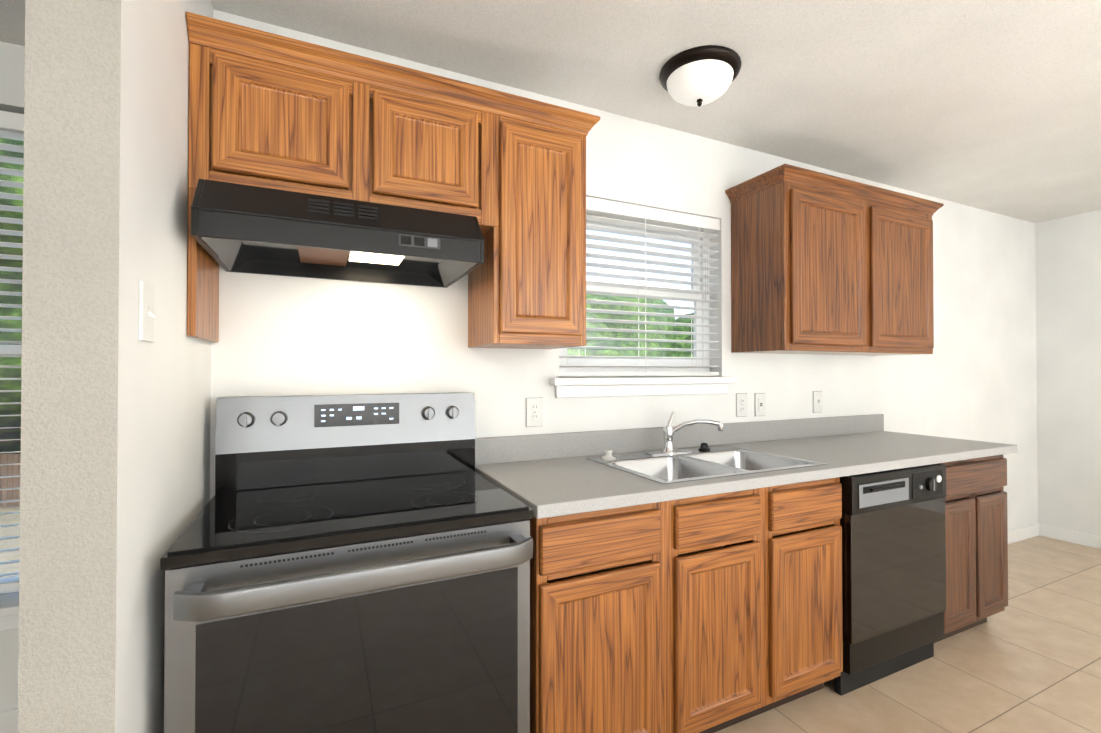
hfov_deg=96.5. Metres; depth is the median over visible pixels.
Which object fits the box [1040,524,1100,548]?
baseboard
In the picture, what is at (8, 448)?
tree
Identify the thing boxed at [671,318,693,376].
tree
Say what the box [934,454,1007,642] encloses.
base cabinet
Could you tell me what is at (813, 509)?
base cabinet
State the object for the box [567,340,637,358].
tree
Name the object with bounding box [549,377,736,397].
window sill
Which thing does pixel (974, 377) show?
wall
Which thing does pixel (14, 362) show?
tree
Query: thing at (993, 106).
ceiling
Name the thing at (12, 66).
wall
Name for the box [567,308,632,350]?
tree
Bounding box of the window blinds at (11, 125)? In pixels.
[0,110,23,589]
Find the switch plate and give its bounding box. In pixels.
[139,280,155,341]
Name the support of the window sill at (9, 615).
attached to the wall at (12, 66)
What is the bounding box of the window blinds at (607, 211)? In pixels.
[559,196,719,375]
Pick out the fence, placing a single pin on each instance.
(7, 459)
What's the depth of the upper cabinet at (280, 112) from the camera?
1.51 m
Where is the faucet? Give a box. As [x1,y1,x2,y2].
[645,411,722,455]
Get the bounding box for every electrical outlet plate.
[526,397,542,426]
[736,393,746,416]
[754,393,765,415]
[813,391,822,412]
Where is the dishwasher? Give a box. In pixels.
[834,463,945,695]
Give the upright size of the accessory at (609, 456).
0.034 m
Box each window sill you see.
[0,600,18,630]
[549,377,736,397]
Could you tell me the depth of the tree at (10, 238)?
10.75 m
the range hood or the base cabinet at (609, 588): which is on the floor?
the base cabinet at (609, 588)
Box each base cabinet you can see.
[529,498,688,732]
[689,485,784,732]
[785,477,842,703]
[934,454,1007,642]
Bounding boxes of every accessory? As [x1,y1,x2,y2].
[601,450,615,459]
[698,443,709,450]
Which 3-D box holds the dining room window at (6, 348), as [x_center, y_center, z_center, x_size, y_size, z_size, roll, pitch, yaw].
[-2.289,-0.051,1.667,1.498,1.748,0.050,0,-1,-25]
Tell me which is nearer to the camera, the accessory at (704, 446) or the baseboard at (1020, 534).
the accessory at (704, 446)
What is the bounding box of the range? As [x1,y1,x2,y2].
[160,392,533,732]
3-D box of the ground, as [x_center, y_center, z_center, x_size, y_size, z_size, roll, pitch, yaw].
[-4.856,6.346,33.220,140.000,8.901,59.340,0,-1,-25]
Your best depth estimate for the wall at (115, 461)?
0.84 m
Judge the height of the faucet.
0.182 m
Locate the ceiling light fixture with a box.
[659,45,741,106]
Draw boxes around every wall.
[0,41,24,711]
[18,0,212,732]
[210,9,1037,530]
[1035,210,1100,536]
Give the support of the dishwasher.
on the floor
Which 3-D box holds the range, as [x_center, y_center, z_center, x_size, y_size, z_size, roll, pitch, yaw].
[-0.528,0.692,1.395,0.802,1.196,0.721,0,-1,-25]
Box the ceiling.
[0,0,1100,222]
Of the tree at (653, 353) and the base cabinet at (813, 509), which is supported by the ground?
the tree at (653, 353)
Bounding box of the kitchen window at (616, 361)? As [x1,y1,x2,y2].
[559,214,709,376]
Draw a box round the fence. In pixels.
[0,454,20,506]
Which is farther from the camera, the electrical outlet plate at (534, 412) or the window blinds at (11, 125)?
the electrical outlet plate at (534, 412)
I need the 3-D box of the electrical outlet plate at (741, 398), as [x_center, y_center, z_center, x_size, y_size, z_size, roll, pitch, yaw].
[0.985,0.198,2.526,0.076,0.120,0.008,0,-1,-25]
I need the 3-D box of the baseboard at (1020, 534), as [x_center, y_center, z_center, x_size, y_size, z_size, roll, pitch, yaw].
[2.900,1.265,3.407,1.975,0.090,0.013,0,-1,-25]
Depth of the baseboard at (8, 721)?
1.72 m
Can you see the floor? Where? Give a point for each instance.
(1027, 659)
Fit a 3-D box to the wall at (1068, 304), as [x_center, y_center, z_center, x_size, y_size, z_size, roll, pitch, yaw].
[4.931,0.073,1.616,0.140,2.440,5.000,0,-1,-25]
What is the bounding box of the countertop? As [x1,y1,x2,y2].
[475,414,1016,518]
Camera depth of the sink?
2.05 m
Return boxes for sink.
[586,446,827,483]
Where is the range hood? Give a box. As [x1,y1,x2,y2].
[191,179,484,287]
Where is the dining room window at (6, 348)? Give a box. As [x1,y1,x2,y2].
[0,138,23,593]
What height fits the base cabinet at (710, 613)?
0.875 m
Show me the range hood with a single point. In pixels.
(238, 228)
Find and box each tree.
[0,138,23,267]
[0,267,22,440]
[0,441,20,462]
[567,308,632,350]
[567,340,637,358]
[586,294,681,376]
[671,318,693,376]
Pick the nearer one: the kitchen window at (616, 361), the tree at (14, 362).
the kitchen window at (616, 361)
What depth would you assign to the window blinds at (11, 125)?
1.76 m
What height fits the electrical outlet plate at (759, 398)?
0.120 m
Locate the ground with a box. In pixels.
[0,506,19,577]
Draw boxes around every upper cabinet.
[186,11,599,348]
[725,164,943,355]
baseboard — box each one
[0,708,17,732]
[1008,523,1039,543]
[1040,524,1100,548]
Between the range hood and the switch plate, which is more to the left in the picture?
the switch plate
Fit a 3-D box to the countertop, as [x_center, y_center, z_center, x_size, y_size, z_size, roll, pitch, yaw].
[0.995,0.352,2.172,2.580,0.140,0.653,0,-1,-25]
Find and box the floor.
[714,535,1100,732]
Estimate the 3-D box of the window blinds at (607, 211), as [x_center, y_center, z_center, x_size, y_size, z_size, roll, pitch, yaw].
[0.435,-0.351,2.319,0.905,0.790,0.070,0,-1,-25]
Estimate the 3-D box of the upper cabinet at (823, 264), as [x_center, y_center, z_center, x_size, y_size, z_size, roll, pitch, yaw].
[1.521,-0.482,2.589,1.236,0.824,0.356,0,-1,-25]
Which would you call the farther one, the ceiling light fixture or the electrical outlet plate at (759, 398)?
the electrical outlet plate at (759, 398)
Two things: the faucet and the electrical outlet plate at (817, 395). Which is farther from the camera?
the electrical outlet plate at (817, 395)

